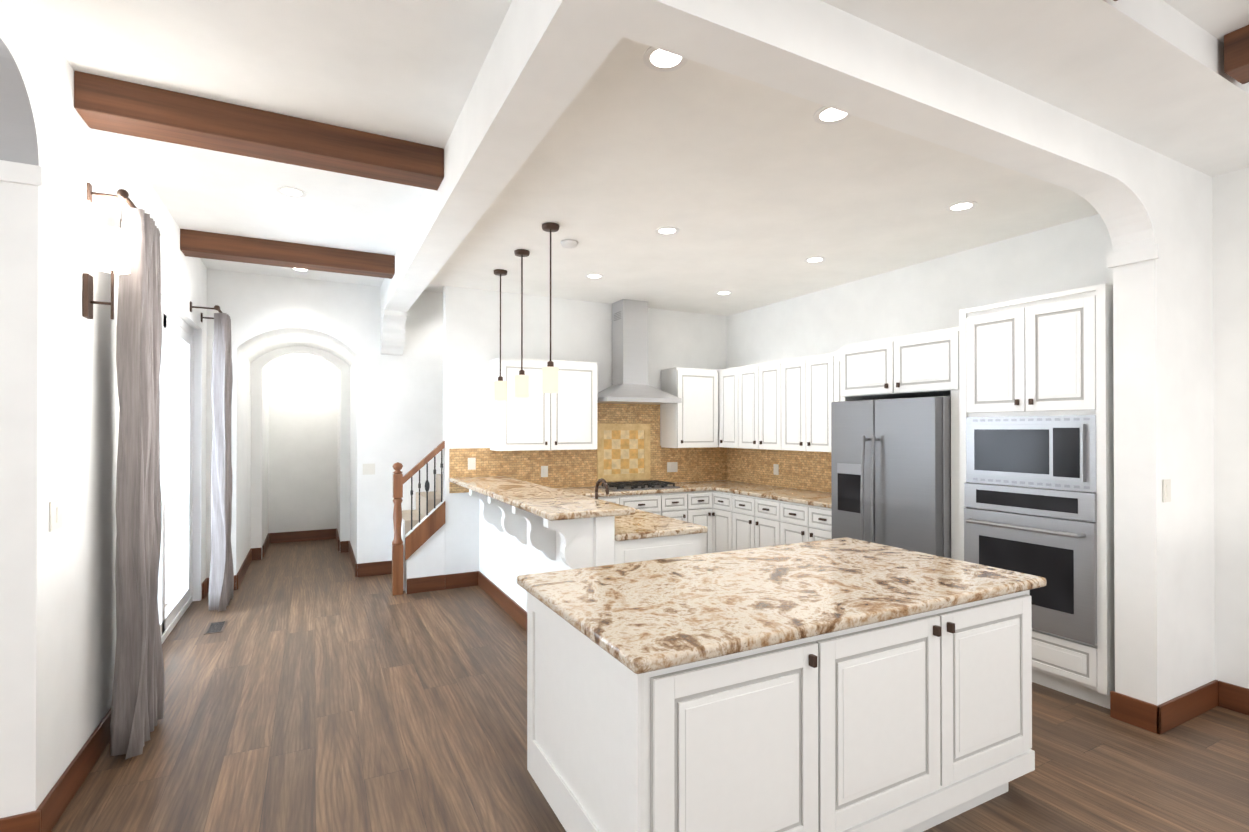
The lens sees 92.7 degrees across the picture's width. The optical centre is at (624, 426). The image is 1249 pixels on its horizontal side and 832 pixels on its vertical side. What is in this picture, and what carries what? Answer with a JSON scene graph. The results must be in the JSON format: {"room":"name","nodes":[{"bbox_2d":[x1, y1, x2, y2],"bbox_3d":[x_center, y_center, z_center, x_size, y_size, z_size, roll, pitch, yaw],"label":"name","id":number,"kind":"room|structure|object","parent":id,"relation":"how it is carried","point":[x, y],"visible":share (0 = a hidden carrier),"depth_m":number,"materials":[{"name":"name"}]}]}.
{"room":"kitchen","nodes":[
{"label":"kitchen","id":0,"kind":"room"},
{"bbox_2d":[0,0,211,817],"bbox_3d":[-1.906,-0.188,1.383,0.330,3.460,12.330,0,0,-27],"label":"wall","id":1,"kind":"structure","parent":0,"point":[60,409],"depth_m":2.37,"materials":[{"name":"white paint"}]},
{"bbox_2d":[0,813,23,831],"bbox_3d":[-2.519,1.475,1.989,0.780,0.140,0.020,0,0,-27],"label":"baseboard","id":2,"kind":"structure","parent":1,"relation":"attached to","point":[15,823],"depth_m":2.15,"materials":[{"name":"brown wood"}]},
{"bbox_2d":[49,498,62,531],"bbox_3d":[-2.231,0.347,2.344,0.009,0.115,0.120,0,0,-27],"label":"switch plate","id":3,"kind":"object","parent":1,"relation":"attached to","point":[56,516],"visible":1,"depth_m":2.33,"materials":[{"name":"white plastic"}]},
{"bbox_2d":[24,708,110,831],"bbox_3d":[-2.454,1.480,2.771,0.016,0.140,1.346,0,0,-27],"label":"baseboard","id":4,"kind":"structure","parent":1,"relation":"attached to","point":[45,817],"depth_m":2.44,"materials":[{"name":"brown wood"}]},
{"bbox_2d":[83,226,129,319],"bbox_3d":[-2.318,-0.681,2.676,0.155,0.400,0.124,0,0,-27],"label":"light","id":5,"kind":"object","parent":1,"relation":"attached to","point":[112,250],"visible":1,"depth_m":2.64,"materials":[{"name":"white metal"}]},
{"bbox_2d":[87,182,164,759],"bbox_3d":[-2.428,0.223,2.941,0.208,2.615,0.664,0,0,-27],"label":"curtain","id":6,"kind":"object","parent":1,"relation":"hanging from","point":[138,700],"visible":1,"depth_m":2.81,"materials":[{"name":"grey fabric"}]},
{"bbox_2d":[157,302,201,643],"bbox_3d":[-3.362,0.340,4.354,0.140,2.438,2.246,0,0,-27],"label":"door frame","id":7,"kind":"structure","parent":1,"relation":"attached to","point":[183,333],"depth_m":5.21,"materials":[{"name":"white plastic"}]},
{"bbox_2d":[190,302,233,611],"bbox_3d":[-3.543,0.266,5.145,0.264,2.555,0.664,0,0,-27],"label":"curtain","id":8,"kind":"object","parent":1,"relation":"hanging from","point":[221,584],"visible":1,"depth_m":5.02,"materials":[{"name":"grey fabric"}]},
{"bbox_2d":[272,529,335,542],"bbox_3d":[-4.431,1.510,8.206,0.780,0.140,0.016,0,0,-27],"label":"baseboard","id":9,"kind":"structure","parent":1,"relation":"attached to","point":[280,537],"depth_m":8.20,"materials":[{"name":"brown wood"}]},
{"bbox_2d":[208,269,439,577],"bbox_3d":[-1.892,-0.154,7.504,5.340,3.460,1.480,0,0,-27],"label":"wall","id":10,"kind":"structure","parent":0,"point":[330,399],"depth_m":6.48,"materials":[{"name":"white paint"}]},
{"bbox_2d":[234,548,255,589],"bbox_3d":[-4.035,1.500,6.355,0.044,0.140,1.466,0,0,-27],"label":"baseboard","id":11,"kind":"structure","parent":10,"relation":"attached to","point":[251,555],"depth_m":6.24,"materials":[{"name":"brown wood"}]},
{"bbox_2d":[260,533,271,559],"bbox_3d":[-4.566,1.507,7.593,0.016,0.140,0.980,0,0,-27],"label":"baseboard","id":12,"kind":"structure","parent":10,"relation":"attached to","point":[268,540],"depth_m":7.56,"materials":[{"name":"brown wood"}]},
{"bbox_2d":[336,528,339,550],"bbox_3d":[-3.834,1.509,7.973,0.016,0.140,0.980,0,0,-27],"label":"baseboard","id":13,"kind":"structure","parent":10,"relation":"attached to","point":[337,535],"depth_m":7.83,"materials":[{"name":"brown wood"}]},
{"bbox_2d":[344,541,359,576],"bbox_3d":[-3.124,1.502,6.829,0.030,0.140,1.466,0,0,-27],"label":"baseboard","id":14,"kind":"structure","parent":10,"relation":"attached to","point":[347,545],"depth_m":6.68,"materials":[{"name":"brown wood"}]},
{"bbox_2d":[363,463,374,474],"bbox_3d":[-2.679,0.449,6.250,0.120,0.115,0.009,0,0,-27],"label":"light switch","id":15,"kind":"object","parent":10,"relation":"attached to","point":[368,469],"visible":1,"depth_m":6.25,"materials":[{"name":"white plastic"}]},
{"bbox_2d":[356,560,391,576],"bbox_3d":[-2.622,1.499,6.275,0.350,0.140,0.020,0,0,-27],"label":"baseboard","id":16,"kind":"structure","parent":10,"relation":"attached to","point":[383,567],"depth_m":6.27,"materials":[{"name":"brown wood"}]},
{"bbox_2d":[476,492,614,611],"bbox_3d":[-0.752,1.045,4.680,0.145,1.030,2.730,0,0,-27],"label":"wall","id":17,"kind":"structure","parent":0,"point":[512,542],"depth_m":4.43,"materials":[{"name":"white paint"}]},
{"bbox_2d":[476,571,526,631],"bbox_3d":[-0.789,1.490,4.661,0.046,0.140,2.766,0,0,-27],"label":"baseboard","id":18,"kind":"structure","parent":17,"relation":"attached to","point":[502,599],"depth_m":5.07,"materials":[{"name":"brown wood"}]},
{"bbox_2d":[449,476,635,520],"bbox_3d":[-0.811,0.508,4.628,0.540,0.040,2.786,0,0,-27],"label":"bar","id":19,"kind":"object","parent":17,"relation":"on","point":[549,503],"visible":1,"depth_m":3.94,"materials":[{"name":"stone"}]},
{"bbox_2d":[440,286,727,574],"bbox_3d":[-0.274,-0.159,6.564,3.335,3.460,0.120,0,0,-27],"label":"wall","id":20,"kind":"structure","parent":0,"point":[581,331],"depth_m":6.05,"materials":[{"name":"white paint"}]},
{"bbox_2d":[445,571,475,588],"bbox_3d":[-1.588,1.497,5.793,0.300,0.140,0.020,0,0,-27],"label":"baseboard","id":21,"kind":"structure","parent":20,"relation":"attached to","point":[467,579],"depth_m":5.78,"materials":[{"name":"brown wood"}]},
{"bbox_2d":[490,357,596,450],"bbox_3d":[-0.799,-0.207,5.997,1.020,0.890,0.375,0,0,-27],"label":"upper cabinet","id":22,"kind":"object","parent":20,"relation":"attached to","point":[564,418],"visible":0.9,"depth_m":5.84,"materials":[{"name":"white paint"}]},
{"bbox_2d":[597,299,681,404],"bbox_3d":[0.107,-0.799,6.403,0.880,1.098,0.496,0,0,-27],"label":"range hood","id":23,"kind":"object","parent":20,"relation":"attached to","point":[630,385],"visible":1,"depth_m":6.37,"materials":[{"name":"metal"}]},
{"bbox_2d":[449,403,830,492],"bbox_3d":[0.329,0.175,5.461,3.310,0.940,2.390,0,0,-27],"label":"backsplash","id":24,"kind":"structure","parent":20,"relation":"attached to","point":[629,448],"depth_m":6.52,"materials":[{"name":"stone"}]},
{"bbox_2d":[468,458,475,469],"bbox_3d":[-1.496,0.367,5.838,0.075,0.115,0.009,0,0,-27],"label":"electrical outlet","id":25,"kind":"object","parent":24,"relation":"attached to","point":[471,463],"visible":1,"depth_m":5.84,"materials":[{"name":"white plastic"}]},
{"bbox_2d":[541,466,547,476],"bbox_3d":[-0.830,0.469,6.183,0.075,0.115,0.009,0,0,-27],"label":"electrical outlet","id":26,"kind":"object","parent":24,"relation":"attached to","point":[544,471],"visible":1,"depth_m":6.18,"materials":[{"name":"white plastic"}]},
{"bbox_2d":[667,462,677,471],"bbox_3d":[0.554,0.473,6.903,0.140,0.115,0.009,0,0,-27],"label":"electrical outlet","id":27,"kind":"object","parent":24,"relation":"attached to","point":[672,466],"visible":1,"depth_m":6.90,"materials":[{"name":"white plastic"}]},
{"bbox_2d":[773,464,778,474],"bbox_3d":[1.645,0.470,6.476,0.009,0.115,0.075,0,0,-27],"label":"electrical outlet","id":28,"kind":"object","parent":24,"relation":"attached to","point":[775,469],"visible":1,"depth_m":6.47,"materials":[{"name":"white plastic"}]},
{"bbox_2d":[661,367,717,447],"bbox_3d":[0.749,-0.203,6.802,0.550,0.890,0.375,0,0,-27],"label":"upper cabinet","id":29,"kind":"object","parent":20,"relation":"attached to","point":[690,420],"visible":1,"depth_m":6.66,"materials":[{"name":"white paint"}]},
{"bbox_2d":[27,0,1248,355],"bbox_3d":[-0.514,-1.354,1.279,8.670,1.130,10.850,0,0,-27],"label":"ceiling","id":30,"kind":"structure","parent":0,"point":[721,150],"depth_m":2.70,"materials":[{"name":"white paint"}]},
{"bbox_2d":[276,186,306,196],"bbox_3d":[-2.120,-1.493,3.798,0.170,0.005,0.170,0,0,-27],"label":"recessed light","id":31,"kind":"object","parent":30,"relation":"in","point":[290,191],"visible":1,"depth_m":3.79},
{"bbox_2d":[290,268,309,271],"bbox_3d":[-3.057,-1.483,5.621,0.170,0.005,0.170,0,0,-27],"label":"recessed light","id":32,"kind":"object","parent":30,"relation":"in","point":[302,270],"visible":0.46,"depth_m":5.63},
{"bbox_2d":[494,269,506,400],"bbox_3d":[-1.082,-0.788,5.201,0.120,1.133,0.120,0,0,-27],"label":"pendant light","id":33,"kind":"object","parent":30,"relation":"hanging from","point":[500,389],"visible":1,"depth_m":5.17,"materials":[{"name":"brown metal"}]},
{"bbox_2d":[514,249,529,397],"bbox_3d":[-0.796,-0.791,4.628,0.120,1.133,0.120,0,0,-27],"label":"pendant light","id":34,"kind":"object","parent":30,"relation":"hanging from","point":[521,384],"visible":1,"depth_m":4.60,"materials":[{"name":"brown metal"}]},
{"bbox_2d":[542,222,559,392],"bbox_3d":[-0.501,-0.795,4.038,0.120,1.133,0.120,0,0,-27],"label":"pendant light","id":35,"kind":"object","parent":30,"relation":"hanging from","point":[550,377],"visible":1,"depth_m":4.00,"materials":[{"name":"brown metal"}]},
{"bbox_2d":[561,240,577,247],"bbox_3d":[-0.408,-1.345,4.405,0.130,0.028,0.130,0,0,-27],"label":"smoke detector","id":36,"kind":"object","parent":30,"relation":"attached to","point":[569,243],"visible":1,"depth_m":4.37,"materials":[{"name":"white plastic"}]},
{"bbox_2d":[585,273,603,278],"bbox_3d":[-0.271,-1.354,5.378,0.170,0.005,0.170,0,0,-27],"label":"recessed light","id":37,"kind":"object","parent":30,"relation":"in","point":[594,276],"visible":1,"depth_m":5.38,"materials":[{"name":"white plastic"}]},
{"bbox_2d":[74,0,1248,278],"bbox_3d":[1.157,-1.447,1.545,5.280,0.200,9.780,0,0,-27],"label":"beams","id":38,"kind":"structure","parent":30,"relation":"attached to","point":[124,108],"depth_m":2.91,"materials":[{"name":"brown wood"}]},
{"bbox_2d":[643,47,687,71],"bbox_3d":[0.154,-1.372,2.218,0.170,0.005,0.170,0,0,-27],"label":"recessed light","id":39,"kind":"object","parent":30,"relation":"in","point":[656,59],"visible":0.71,"depth_m":2.23,"materials":[{"name":"white plastic"}]},
{"bbox_2d":[655,226,679,234],"bbox_3d":[0.298,-1.361,4.152,0.170,0.005,0.170,0,0,-27],"label":"recessed light","id":40,"kind":"object","parent":30,"relation":"in","point":[667,230],"visible":1,"depth_m":4.14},
{"bbox_2d":[715,291,731,294],"bbox_3d":[1.007,-1.351,6.042,0.170,0.005,0.170,0,0,-27],"label":"recessed light","id":41,"kind":"object","parent":30,"relation":"in","point":[723,292],"visible":1,"depth_m":6.05,"materials":[{"name":"white plastic"}]},
{"bbox_2d":[804,257,825,262],"bbox_3d":[1.553,-1.357,4.861,0.170,0.005,0.170,0,0,-27],"label":"recessed light","id":42,"kind":"object","parent":30,"relation":"in","point":[814,259],"visible":1,"depth_m":4.85,"materials":[{"name":"white plastic"}]},
{"bbox_2d":[813,106,851,123],"bbox_3d":[0.917,-1.370,2.614,0.170,0.005,0.170,0,0,-27],"label":"recessed light","id":43,"kind":"object","parent":30,"relation":"in","point":[825,115],"visible":0.83,"depth_m":2.63,"materials":[{"name":"white plastic"}]},
{"bbox_2d":[946,201,976,211],"bbox_3d":[2.090,-1.364,3.697,0.170,0.005,0.170,0,0,-27],"label":"recessed light","id":44,"kind":"object","parent":30,"relation":"in","point":[961,206],"visible":1,"depth_m":3.70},
{"bbox_2d":[51,539,1248,831],"bbox_3d":[-0.410,1.582,3.092,10.500,0.060,14.000,0,0,-27],"label":"floor","id":45,"kind":"structure","parent":0,"point":[315,687],"depth_m":2.93,"materials":[{"name":"brown wood"}]},
{"bbox_2d":[204,620,227,633],"bbox_3d":[-3.167,1.557,4.623,0.120,0.006,0.300,0,0,-27],"label":"floor vent","id":46,"kind":"object","parent":45,"relation":"in","point":[216,627],"visible":1,"depth_m":4.61,"materials":[{"name":"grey metal"}]},
{"bbox_2d":[392,441,444,594],"bbox_3d":[-1.362,0.387,6.421,2.225,2.366,0.922,0,0,-27],"label":"stair","id":47,"kind":"structure","parent":45,"relation":"on","point":[418,554],"depth_m":5.65,"materials":[{"name":"white paint"}]},
{"bbox_2d":[592,495,627,505],"bbox_3d":[-0.377,1.128,6.073,0.536,0.880,0.640,0,0,-27],"label":"base cabinet","id":48,"kind":"object","parent":45,"relation":"on","point":[622,500],"depth_m":5.88,"materials":[{"name":"white paint"}]},
{"bbox_2d":[628,493,667,516],"bbox_3d":[0.020,1.129,6.279,0.602,0.880,0.640,0,0,-27],"label":"base cabinet","id":49,"kind":"object","parent":45,"relation":"on","point":[652,503],"depth_m":6.06,"materials":[{"name":"white paint"}]},
{"bbox_2d":[555,480,754,495],"bbox_3d":[0.116,0.670,6.314,2.896,0.040,0.648,0,0,-27],"label":"countertop","id":50,"kind":"structure","parent":49,"relation":"on","point":[699,485],"depth_m":6.22,"materials":[{"name":"stone"}]},
{"bbox_2d":[599,480,679,490],"bbox_3d":[0.134,0.625,6.344,0.760,0.050,0.500,0,0,-27],"label":"cooktop","id":51,"kind":"object","parent":50,"relation":"in","point":[634,485],"visible":1,"depth_m":6.21,"materials":[{"name":"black metal"}]},
{"bbox_2d":[615,533,703,563],"bbox_3d":[-0.276,1.120,4.585,0.608,0.880,2.138,0,0,-27],"label":"base cabinet","id":52,"kind":"object","parent":45,"relation":"on","point":[636,550],"depth_m":3.64,"materials":[{"name":"white paint"}]},
{"bbox_2d":[571,492,707,540],"bbox_3d":[-0.234,0.660,4.563,0.660,0.040,2.100,0,0,-27],"label":"countertop","id":53,"kind":"structure","parent":52,"relation":"on","point":[640,524],"depth_m":3.78,"materials":[{"name":"stone"}]},
{"bbox_2d":[595,478,608,498],"bbox_3d":[-0.128,0.502,4.221,0.129,0.272,0.218,0,0,-27],"label":"faucet","id":54,"kind":"object","parent":53,"relation":"on","point":[605,485],"visible":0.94,"depth_m":4.20,"materials":[{"name":"brown metal"}]},
{"bbox_2d":[668,492,683,520],"bbox_3d":[0.375,1.130,6.464,0.442,0.880,0.640,0,0,-27],"label":"base cabinet","id":55,"kind":"object","parent":45,"relation":"on","point":[675,500],"depth_m":6.19,"materials":[{"name":"white paint"}]},
{"bbox_2d":[684,491,707,553],"bbox_3d":[0.649,1.131,6.584,0.401,0.880,0.679,0,0,-27],"label":"base cabinet","id":56,"kind":"object","parent":45,"relation":"on","point":[696,502],"depth_m":6.32,"materials":[{"name":"white paint"}]},
{"bbox_2d":[708,490,735,552],"bbox_3d":[1.304,1.130,6.374,0.729,0.880,0.410,0,0,-27],"label":"base cabinet","id":57,"kind":"object","parent":45,"relation":"on","point":[731,521],"depth_m":6.26,"materials":[{"name":"white paint"}]},
{"bbox_2d":[732,493,771,549],"bbox_3d":[1.560,1.128,5.946,0.670,0.880,0.830,0,0,-27],"label":"base cabinet","id":58,"kind":"object","parent":45,"relation":"on","point":[753,514],"depth_m":5.82,"materials":[{"name":"white paint"}]},
{"bbox_2d":[711,484,831,508],"bbox_3d":[1.646,0.666,5.760,0.690,0.040,1.710,0,0,-27],"label":"countertop","id":59,"kind":"structure","parent":58,"relation":"on","point":[793,495],"depth_m":5.82,"materials":[{"name":"stone"}]},
{"bbox_2d":[527,590,1034,831],"bbox_3d":[0.660,1.108,2.482,1.888,0.880,1.017,0,0,-27],"label":"kitchen island","id":60,"kind":"object","parent":45,"relation":"on","point":[921,722],"visible":0.88,"depth_m":1.99,"materials":[{"name":"white paint"}]},
{"bbox_2d":[517,537,1046,673],"bbox_3d":[0.650,0.648,2.498,1.950,0.040,1.060,0,0,-27],"label":"island countertop","id":61,"kind":"structure","parent":60,"relation":"on","point":[639,617],"depth_m":2.23,"materials":[{"name":"stone"}]},
{"bbox_2d":[772,500,831,545],"bbox_3d":[1.872,1.124,5.345,0.670,0.880,0.769,0,0,-27],"label":"base cabinet","id":62,"kind":"object","parent":45,"relation":"on","point":[792,523],"depth_m":5.27,"materials":[{"name":"white paint"}]},
{"bbox_2d":[831,396,950,557],"bbox_3d":[2.169,0.680,4.527,0.864,1.760,0.910,0,0,-27],"label":"fridge","id":63,"kind":"object","parent":45,"relation":"on","point":[890,472],"visible":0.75,"depth_m":4.25,"materials":[{"name":"metal"}]},
{"bbox_2d":[840,327,959,559],"bbox_3d":[2.273,0.450,4.553,0.693,2.220,1.008,0,0,-27],"label":"tall cabinet","id":64,"kind":"object","parent":45,"relation":"on","point":[925,364],"visible":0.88,"depth_m":4.27,"materials":[{"name":"white paint"}]},
{"bbox_2d":[959,284,1114,708],"bbox_3d":[2.668,0.393,3.720,0.760,2.325,0.825,0,0,-27],"label":"tall cabinet","id":65,"kind":"object","parent":45,"relation":"on","point":[1036,403],"visible":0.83,"depth_m":3.46,"materials":[{"name":"white paint"}]},
{"bbox_2d":[728,167,1248,688],"bbox_3d":[3.065,-0.174,3.949,0.150,3.460,12.300,0,0,-27],"label":"wall","id":66,"kind":"structure","parent":0,"point":[927,296],"depth_m":4.30,"materials":[{"name":"white paint"}]},
{"bbox_2d":[717,368,732,447],"bbox_3d":[1.334,-0.203,6.686,0.370,0.890,0.392,0,0,-27],"label":"upper cabinet","id":67,"kind":"object","parent":66,"relation":"attached to","point":[725,376],"depth_m":6.68,"materials":[{"name":"white paint"}]},
{"bbox_2d":[733,362,772,449],"bbox_3d":[1.552,-0.206,6.267,0.370,0.890,0.792,0,0,-27],"label":"upper cabinet","id":68,"kind":"object","parent":66,"relation":"attached to","point":[752,384],"depth_m":6.26,"materials":[{"name":"white paint"}]},
{"bbox_2d":[773,354,824,451],"bbox_3d":[1.862,-0.209,5.671,0.370,0.890,0.792,0,0,-27],"label":"upper cabinet","id":69,"kind":"object","parent":66,"relation":"attached to","point":[781,405],"depth_m":5.66,"materials":[{"name":"white paint"}]},
{"bbox_2d":[825,352,843,451],"bbox_3d":[2.080,-0.211,5.250,0.370,0.890,0.396,0,0,-27],"label":"upper cabinet","id":70,"kind":"object","parent":66,"relation":"attached to","point":[832,360],"depth_m":5.32,"materials":[{"name":"white paint"}]},
{"bbox_2d":[1224,682,1248,714],"bbox_3d":[4.559,1.469,0.885,0.016,0.140,5.500,0,0,-27],"label":"baseboard","id":71,"kind":"structure","parent":66,"relation":"attached to","point":[1236,698],"depth_m":3.24,"materials":[{"name":"brown wood"}]},
{"bbox_2d":[1056,175,1219,705],"bbox_3d":[2.742,0.182,3.154,1.125,2.740,0.210,0,0,-27],"label":"wall","id":72,"kind":"structure","parent":0,"point":[1159,254],"depth_m":3.14,"materials":[{"name":"white paint"}]},
{"bbox_2d":[1163,479,1170,501],"bbox_3d":[2.787,0.331,3.062,0.075,0.115,0.009,0,0,-27],"label":"light switch","id":73,"kind":"object","parent":72,"relation":"attached to","point":[1166,490],"visible":0.96,"depth_m":3.06,"materials":[{"name":"white plastic"}]},
{"bbox_2d":[1148,680,1223,734],"bbox_3d":[2.985,1.482,3.155,0.676,0.140,0.020,0,0,-27],"label":"baseboard","id":74,"kind":"structure","parent":72,"relation":"attached to","point":[1160,718],"depth_m":3.12,"materials":[{"name":"brown wood"}]}
]}

